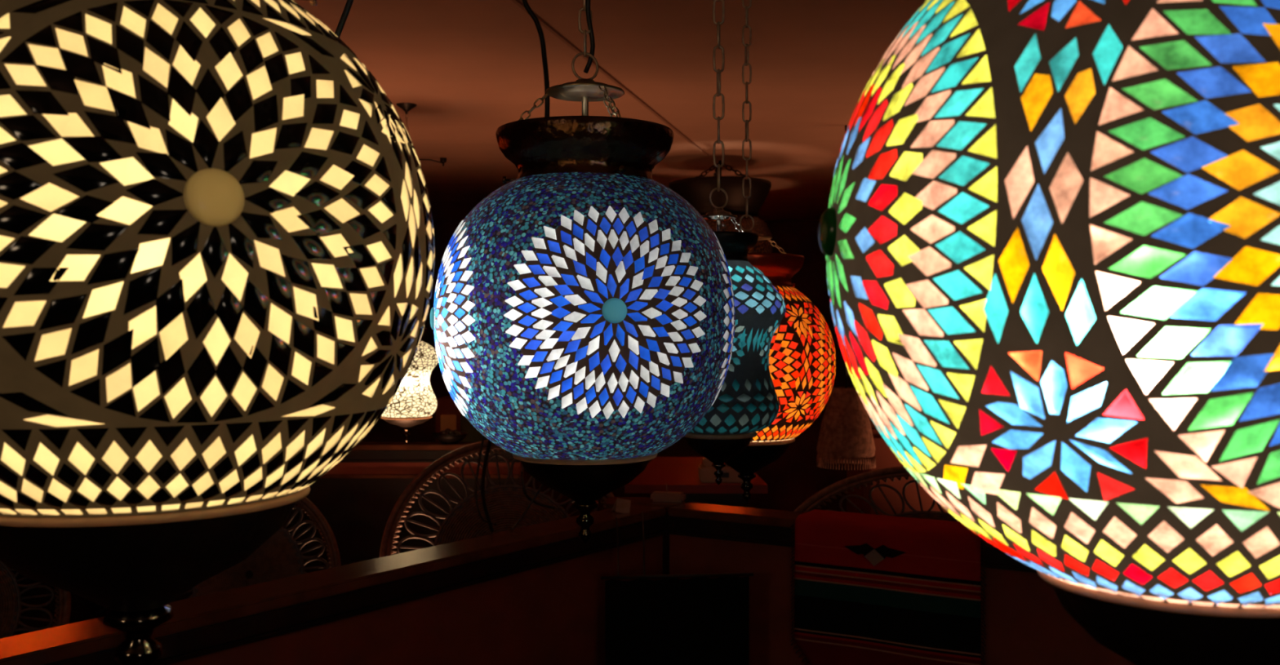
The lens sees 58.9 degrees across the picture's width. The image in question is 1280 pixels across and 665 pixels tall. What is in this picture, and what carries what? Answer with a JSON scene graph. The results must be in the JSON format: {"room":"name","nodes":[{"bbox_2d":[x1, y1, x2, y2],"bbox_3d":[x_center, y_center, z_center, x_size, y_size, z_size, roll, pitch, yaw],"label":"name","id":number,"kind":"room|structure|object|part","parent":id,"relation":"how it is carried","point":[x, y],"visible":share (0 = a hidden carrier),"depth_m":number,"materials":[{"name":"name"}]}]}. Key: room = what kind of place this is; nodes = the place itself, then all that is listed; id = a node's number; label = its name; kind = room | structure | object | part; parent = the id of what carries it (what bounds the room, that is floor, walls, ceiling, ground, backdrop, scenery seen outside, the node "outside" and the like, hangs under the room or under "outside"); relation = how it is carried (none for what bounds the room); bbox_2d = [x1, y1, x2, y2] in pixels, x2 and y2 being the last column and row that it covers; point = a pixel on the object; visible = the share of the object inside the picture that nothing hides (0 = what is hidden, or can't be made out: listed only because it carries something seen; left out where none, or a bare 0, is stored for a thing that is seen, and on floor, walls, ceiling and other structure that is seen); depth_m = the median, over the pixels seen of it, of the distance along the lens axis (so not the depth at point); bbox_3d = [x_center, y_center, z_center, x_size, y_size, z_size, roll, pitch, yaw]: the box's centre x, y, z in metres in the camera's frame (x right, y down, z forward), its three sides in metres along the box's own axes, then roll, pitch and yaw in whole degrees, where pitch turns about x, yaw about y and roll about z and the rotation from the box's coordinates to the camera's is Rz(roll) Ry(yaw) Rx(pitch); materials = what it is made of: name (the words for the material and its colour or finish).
{"room":"restaurant","nodes":[
{"label":"restaurant","id":0,"kind":"room"},
{"bbox_2d":[292,0,925,220],"bbox_3d":[0.100,-0.800,2.700,6.800,0.100,10.000,0,0,0],"label":"ceiling","id":1,"kind":"structure","parent":0,"point":[470,68],"depth_m":3.28,"materials":[{"name":"paint"}]},
{"bbox_2d":[0,0,435,664],"bbox_3d":[-0.242,-0.285,0.546,0.281,0.931,0.281,0,0,0],"label":"lamp","id":2,"kind":"object","parent":1,"relation":"hanging from","point":[217,252],"visible":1,"depth_m":0.45,"materials":[{"name":"beige glass"}]},
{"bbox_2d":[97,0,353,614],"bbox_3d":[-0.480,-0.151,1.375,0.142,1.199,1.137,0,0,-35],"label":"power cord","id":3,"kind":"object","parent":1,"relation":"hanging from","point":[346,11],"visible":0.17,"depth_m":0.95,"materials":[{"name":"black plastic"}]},
{"bbox_2d":[380,102,438,442],"bbox_3d":[-0.768,-0.194,3.730,0.213,1.113,0.213,0,0,-3],"label":"lamp","id":4,"kind":"object","parent":1,"relation":"hanging from","point":[414,403],"visible":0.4,"depth_m":3.66,"materials":[{"name":"white glass"}]},
{"bbox_3d":[-0.768,-0.402,3.730,0.012,0.660,0.012,0,0,45],"label":"hanging chain","id":5,"kind":"part","parent":4,"relation":"part of","materials":[{"name":"metal"}]},
{"bbox_3d":[-0.768,0.151,3.730,0.214,0.246,0.214,0,0,0],"label":"lamp shade","id":6,"kind":"part","parent":4,"relation":"part of","materials":[{"name":"white glass"}]},
{"bbox_2d":[418,157,446,166],"bbox_3d":[-0.967,-0.733,4.896,0.275,0.034,0.062,0,0,20],"label":"ceiling hook","id":7,"kind":"object","parent":1,"relation":"attached to","point":[442,160],"visible":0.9,"depth_m":4.86,"materials":[{"name":"brown metal"}]},
{"bbox_2d":[480,0,550,532],"bbox_3d":[-0.283,-0.151,2.215,0.150,1.203,0.704,0,0,-10],"label":"power cord","id":8,"kind":"object","parent":1,"relation":"hanging from","point":[547,100],"visible":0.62,"depth_m":1.90,"materials":[{"name":"black rubber"}]},
{"bbox_2d":[430,0,734,543],"bbox_3d":[-0.051,-0.277,1.058,0.279,0.946,0.279,0,0,0],"label":"lamp","id":9,"kind":"object","parent":1,"relation":"hanging from","point":[582,315],"visible":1,"depth_m":0.96,"materials":[{"name":"blue glass"}]},
{"bbox_3d":[-0.107,-0.203,1.061,0.045,0.044,0.007,0,0,2],"label":"suspension chain","id":10,"kind":"part","parent":9,"relation":"part of","materials":[{"name":"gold metal"}]},
{"bbox_3d":[-0.051,-0.014,1.059,0.279,0.254,0.279,0,0,0],"label":"lamp shade","id":11,"kind":"part","parent":9,"relation":"part of","materials":[{"name":"blue glass"}]},
{"bbox_3d":[-0.051,-0.178,1.059,0.006,0.096,0.006,0,0,0],"label":"stem","id":12,"kind":"part","parent":9,"relation":"part of","materials":[{"name":"silver metal"}]},
{"bbox_3d":[-0.051,-0.495,1.059,0.012,0.475,0.012,0,0,44],"label":"hanging chain","id":13,"kind":"part","parent":9,"relation":"part of","materials":[{"name":"metal"}]},
{"bbox_3d":[-0.022,-0.203,1.106,0.007,0.044,0.045,0,0,32],"label":"suspension chain","id":14,"kind":"part","parent":9,"relation":"part of","materials":[{"name":"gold metal"}]},
{"bbox_3d":[-0.025,-0.203,1.009,0.025,0.044,0.041,0,0,0],"label":"suspension chain","id":15,"kind":"part","parent":9,"relation":"part of","materials":[{"name":"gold metal"}]},
{"bbox_2d":[511,0,708,155],"bbox_3d":[-0.068,-0.747,3.390,0.010,0.006,2.868,0,0,14],"label":"trim","id":16,"kind":"structure","parent":1,"relation":"attached to","point":[517,2],"depth_m":3.30,"materials":[{"name":"brown"}]},
{"bbox_2d":[669,160,773,253],"bbox_3d":[0.349,-0.440,4.940,0.460,0.620,0.460,0,0,0],"label":"lamp","id":17,"kind":"object","parent":1,"relation":"hanging from","point":[696,191],"visible":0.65,"depth_m":4.78,"materials":[{"name":"black"}]},
{"bbox_3d":[0.265,-0.690,5.010,0.211,0.098,0.022,0,0,40],"label":"suspension chain","id":18,"kind":"part","parent":17,"relation":"part of","materials":[{"name":"brown metal"}]},
{"bbox_3d":[0.330,-0.690,4.833,0.022,0.098,0.211,0,0,10],"label":"suspension chain","id":19,"kind":"part","parent":17,"relation":"part of","materials":[{"name":"brown metal"}]},
{"bbox_3d":[0.349,-0.686,4.940,0.011,0.128,0.012,0,0,0],"label":"stem","id":20,"kind":"part","parent":17,"relation":"part of","materials":[{"name":"brown metal"}]},
{"bbox_3d":[0.451,-0.690,4.977,0.211,0.098,0.022,0,0,-20],"label":"suspension chain","id":21,"kind":"part","parent":17,"relation":"part of","materials":[{"name":"brown metal"}]},
{"bbox_3d":[0.349,-0.343,4.940,0.460,0.325,0.460,0,0,0],"label":"lamp shade","id":22,"kind":"part","parent":17,"relation":"part of","materials":[{"name":"metal"}]},
{"bbox_2d":[684,0,786,485],"bbox_3d":[0.101,-0.277,1.450,0.170,0.946,0.170,0,0,-3],"label":"lamp","id":23,"kind":"object","parent":1,"relation":"hanging from","point":[746,403],"visible":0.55,"depth_m":1.40,"materials":[{"name":"glass"}]},
{"bbox_3d":[0.101,-0.116,1.450,0.006,0.067,0.006,0,0,0],"label":"stem","id":24,"kind":"part","parent":23,"relation":"part of","materials":[{"name":"silver metal"}]},
{"bbox_3d":[0.101,-0.456,1.450,0.014,0.552,0.014,0,0,44],"label":"hanging chain","id":25,"kind":"part","parent":23,"relation":"part of","materials":[{"name":"metal"}]},
{"bbox_3d":[0.104,-0.134,1.415,0.007,0.029,0.028,0,0,-5],"label":"suspension chain","id":26,"kind":"part","parent":23,"relation":"part of","materials":[{"name":"silver metal"}]},
{"bbox_3d":[0.129,-0.134,1.470,0.028,0.029,0.007,0,0,-35],"label":"suspension chain","id":27,"kind":"part","parent":23,"relation":"part of","materials":[{"name":"silver metal"}]},
{"bbox_3d":[0.101,0.018,1.450,0.171,0.218,0.170,0,0,0],"label":"lamp shade","id":28,"kind":"part","parent":23,"relation":"part of","materials":[{"name":"glass"}]},
{"bbox_2d":[724,0,835,502],"bbox_3d":[0.170,-0.241,1.806,0.281,1.018,0.281,0,0,0],"label":"lamp","id":29,"kind":"object","parent":1,"relation":"hanging from","point":[802,353],"visible":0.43,"depth_m":1.72,"materials":[{"name":"orange glass"}]},
{"bbox_3d":[0.170,-0.458,1.806,0.014,0.549,0.014,0,0,44],"label":"hanging chain","id":30,"kind":"part","parent":29,"relation":"part of","materials":[{"name":"metal"}]},
{"bbox_3d":[0.228,-0.133,1.827,0.051,0.037,0.007,0,0,-20],"label":"suspension chain","id":31,"kind":"part","parent":29,"relation":"part of","materials":[{"name":"gold metal"}]},
{"bbox_3d":[0.170,0.048,1.806,0.281,0.242,0.281,0,0,0],"label":"lamp shade","id":32,"kind":"part","parent":29,"relation":"part of","materials":[{"name":"orange glass"}]},
{"bbox_2d":[816,124,875,470],"bbox_3d":[0.745,-0.132,4.100,0.213,1.235,0.212,0,0,0],"label":"lamp","id":33,"kind":"object","parent":1,"relation":"hanging from","point":[846,433],"visible":0.93,"depth_m":4.03,"materials":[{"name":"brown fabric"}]},
{"bbox_3d":[0.745,-0.273,4.100,0.100,0.955,0.008,0,0,0],"label":"hanging rod","id":34,"kind":"part","parent":33,"relation":"part of","materials":[{"name":"glass"}]},
{"bbox_2d":[816,386,875,460],"bbox_3d":[0.745,0.325,4.100,0.210,0.250,0.210,0,0,0],"label":"shade","id":35,"kind":"object","parent":33,"relation":"hanging from","point":[846,433],"depth_m":4.03,"materials":[{"name":"brown fabric"}]},
{"bbox_2d":[817,0,1279,664],"bbox_3d":[0.215,-0.288,0.443,0.281,0.923,0.281,0,0,24],"label":"lamp","id":36,"kind":"object","parent":1,"relation":"hanging from","point":[1048,230],"visible":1,"depth_m":0.35,"materials":[{"name":"multicoloured glass"}]},
{"bbox_2d":[360,220,867,516],"bbox_3d":[0.100,0.425,7.650,6.800,2.350,0.100,0,0,0],"label":"wall","id":37,"kind":"structure","parent":0,"point":[794,477],"depth_m":7.60,"materials":[{"name":"red paint"}]},
{"bbox_3d":[0.100,1.650,2.700,6.800,0.100,10.000,0,0,0],"label":"floor","id":38,"kind":"structure","parent":0,"visible":0},
{"bbox_2d":[0,560,71,639],"bbox_3d":[-1.592,1.008,2.599,0.560,1.178,0.657,0,0,-32],"label":"chair","id":39,"kind":"object","parent":38,"relation":"on","point":[11,599],"visible":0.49,"depth_m":2.92,"materials":[{"name":"wicker"}]},
{"bbox_2d":[182,497,341,599],"bbox_3d":[-1.024,1.003,2.885,0.547,1.188,0.672,0,0,-14],"label":"chair","id":40,"kind":"object","parent":38,"relation":"on","point":[281,557],"visible":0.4,"depth_m":3.20,"materials":[{"name":"wicker"}]},
{"bbox_2d":[9,442,522,635],"bbox_3d":[-1.675,1.010,4.290,2.450,1.180,0.120,0,0,0],"label":"wall","id":41,"kind":"structure","parent":38,"relation":"on","point":[357,498],"depth_m":4.24,"materials":[{"name":"brown wood"}]},
{"bbox_3d":[-1.675,0.538,4.246,2.446,0.013,0.032,0,0,0],"label":"rail","id":42,"kind":"part","parent":41,"relation":"part of","materials":[{"name":"brown wood"}]},
{"bbox_3d":[-1.675,1.025,4.302,2.450,1.150,0.080,0,0,0],"label":"panel","id":43,"kind":"part","parent":41,"relation":"part of","materials":[{"name":"brown wood"}]},
{"bbox_3d":[-1.675,0.466,4.255,2.450,0.045,0.011,0,0,0],"label":"moulding","id":44,"kind":"part","parent":41,"relation":"part of","materials":[{"name":"black wood"}]},
{"bbox_2d":[432,428,467,444],"bbox_3d":[-0.720,0.393,4.300,0.132,0.054,0.132,0,0,0],"label":"bowl","id":45,"kind":"object","parent":41,"relation":"on","point":[448,436],"visible":1,"depth_m":4.26,"materials":[{"name":"brown metal"}]},
{"bbox_2d":[0,504,666,664],"bbox_3d":[-0.811,1.025,1.756,0.115,1.150,2.900,0,0,35],"label":"railing","id":46,"kind":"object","parent":38,"relation":"on","point":[534,594],"depth_m":2.23,"materials":[{"name":"brown wood"}]},
{"bbox_3d":[-0.807,1.040,1.752,0.080,1.120,2.900,0,0,35],"label":"panel","id":47,"kind":"part","parent":46,"relation":"part of","materials":[{"name":"brown wood"}]},
{"bbox_2d":[475,435,496,525],"bbox_3d":[-0.364,0.336,2.660,0.032,0.225,0.081,0,0,-26],"label":"power cord","id":48,"kind":"object","parent":46,"relation":"on","point":[483,437],"visible":0.85,"depth_m":2.68,"materials":[{"name":"black plastic"}]},
{"bbox_2d":[510,484,543,530],"bbox_3d":[-0.257,0.389,2.603,0.098,0.118,0.022,0,0,-32],"label":"power cord","id":49,"kind":"object","parent":46,"relation":"on","point":[541,486],"visible":0.81,"depth_m":2.61,"materials":[{"name":"black rubber"}]},
{"bbox_2d":[520,471,555,509],"bbox_3d":[-0.238,0.368,2.639,0.087,0.093,0.011,0,0,-32],"label":"power cord","id":50,"kind":"object","parent":46,"relation":"on","point":[526,495],"visible":1,"depth_m":2.62,"materials":[{"name":"black rubber"}]},
{"bbox_2d":[611,497,631,513],"bbox_3d":[-0.045,0.434,2.840,0.044,0.040,0.045,0,0,-17],"label":"paper card","id":51,"kind":"object","parent":46,"relation":"on","point":[622,506],"visible":1,"depth_m":2.83,"materials":[{"name":"beige paper"}]},
{"bbox_2d":[435,395,488,442],"bbox_3d":[-0.800,0.950,5.219,0.240,1.300,0.262,0,0,0],"label":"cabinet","id":52,"kind":"object","parent":38,"relation":"on","point":[448,415],"visible":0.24,"depth_m":5.10,"materials":[{"name":"brown wood"}]},
{"bbox_3d":[-0.861,0.535,5.094,0.070,0.330,0.012,0,0,0],"label":"door","id":53,"kind":"part","parent":52,"relation":"part of","materials":[{"name":"brown wood"}]},
{"bbox_3d":[-0.745,0.970,5.235,0.130,1.260,0.230,0,0,0],"label":"green panel","id":54,"kind":"part","parent":52,"relation":"part of","materials":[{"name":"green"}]},
{"bbox_2d":[379,440,614,557],"bbox_3d":[-0.434,0.958,3.099,0.765,1.278,0.688,0,0,7],"label":"chair","id":55,"kind":"object","parent":38,"relation":"on","point":[506,504],"visible":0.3,"depth_m":3.42,"materials":[{"name":"wood"}]},
{"bbox_2d":[605,497,684,512],"bbox_3d":[0.015,1.025,3.035,0.210,1.150,0.130,0,0,0],"label":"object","id":56,"kind":"object","parent":38,"relation":"on","point":[645,501],"visible":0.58,"depth_m":2.99,"materials":[{"name":"brown wood"}]},
{"bbox_2d":[650,482,685,502],"bbox_3d":[0.075,0.424,3.020,0.090,0.052,0.040,0,0,14],"label":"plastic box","id":57,"kind":"object","parent":56,"relation":"on","point":[657,496],"visible":1,"depth_m":3.00,"materials":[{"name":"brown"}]},
{"bbox_2d":[624,457,768,578],"bbox_3d":[0.203,1.075,4.550,0.515,1.050,0.940,0,0,0],"label":"countertop","id":58,"kind":"structure","parent":38,"relation":"on","point":[680,474],"depth_m":4.17,"materials":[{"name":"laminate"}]},
{"bbox_2d":[697,457,743,483],"bbox_3d":[0.305,0.492,4.209,0.170,0.115,0.142,0,0,0],"label":"cash register","id":59,"kind":"object","parent":58,"relation":"on","point":[706,471],"visible":0.34,"depth_m":4.14,"materials":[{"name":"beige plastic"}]},
{"bbox_2d":[793,466,959,522],"bbox_3d":[0.728,0.999,3.111,1.024,1.198,0.683,0,0,29],"label":"chair","id":60,"kind":"object","parent":38,"relation":"on","point":[883,474],"visible":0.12,"depth_m":3.48,"materials":[{"name":"wood"}]},
{"bbox_2d":[846,413,948,515],"bbox_3d":[1.260,0.975,4.734,0.760,1.250,0.453,0,0,0],"label":"cabinet","id":61,"kind":"object","parent":38,"relation":"on","point":[885,457],"visible":0.02,"depth_m":4.54,"materials":[{"name":"brown wood"}]},
{"bbox_3d":[1.085,0.950,4.543,0.330,1.060,0.015,0,0,0],"label":"door","id":62,"kind":"part","parent":61,"relation":"part of","materials":[{"name":"brown wood"}]},
{"bbox_2d":[667,502,1135,664],"bbox_3d":[0.848,1.025,2.508,1.748,1.150,0.115,0,0,31],"label":"wall","id":63,"kind":"structure","parent":38,"relation":"on","point":[1026,623],"depth_m":2.75,"materials":[{"name":"brown wood"}]},
{"bbox_3d":[0.822,0.495,2.464,1.748,0.045,0.011,0,0,31],"label":"moulding","id":64,"kind":"part","parent":63,"relation":"part of","materials":[{"name":"black wood"}]},
{"bbox_2d":[790,509,986,664],"bbox_3d":[0.589,0.679,2.649,0.464,0.479,0.132,0,0,31],"label":"striped blanket","id":65,"kind":"object","parent":63,"relation":"on","point":[870,589],"visible":0.98,"depth_m":2.60,"materials":[{"name":"red fabric"}]}
]}

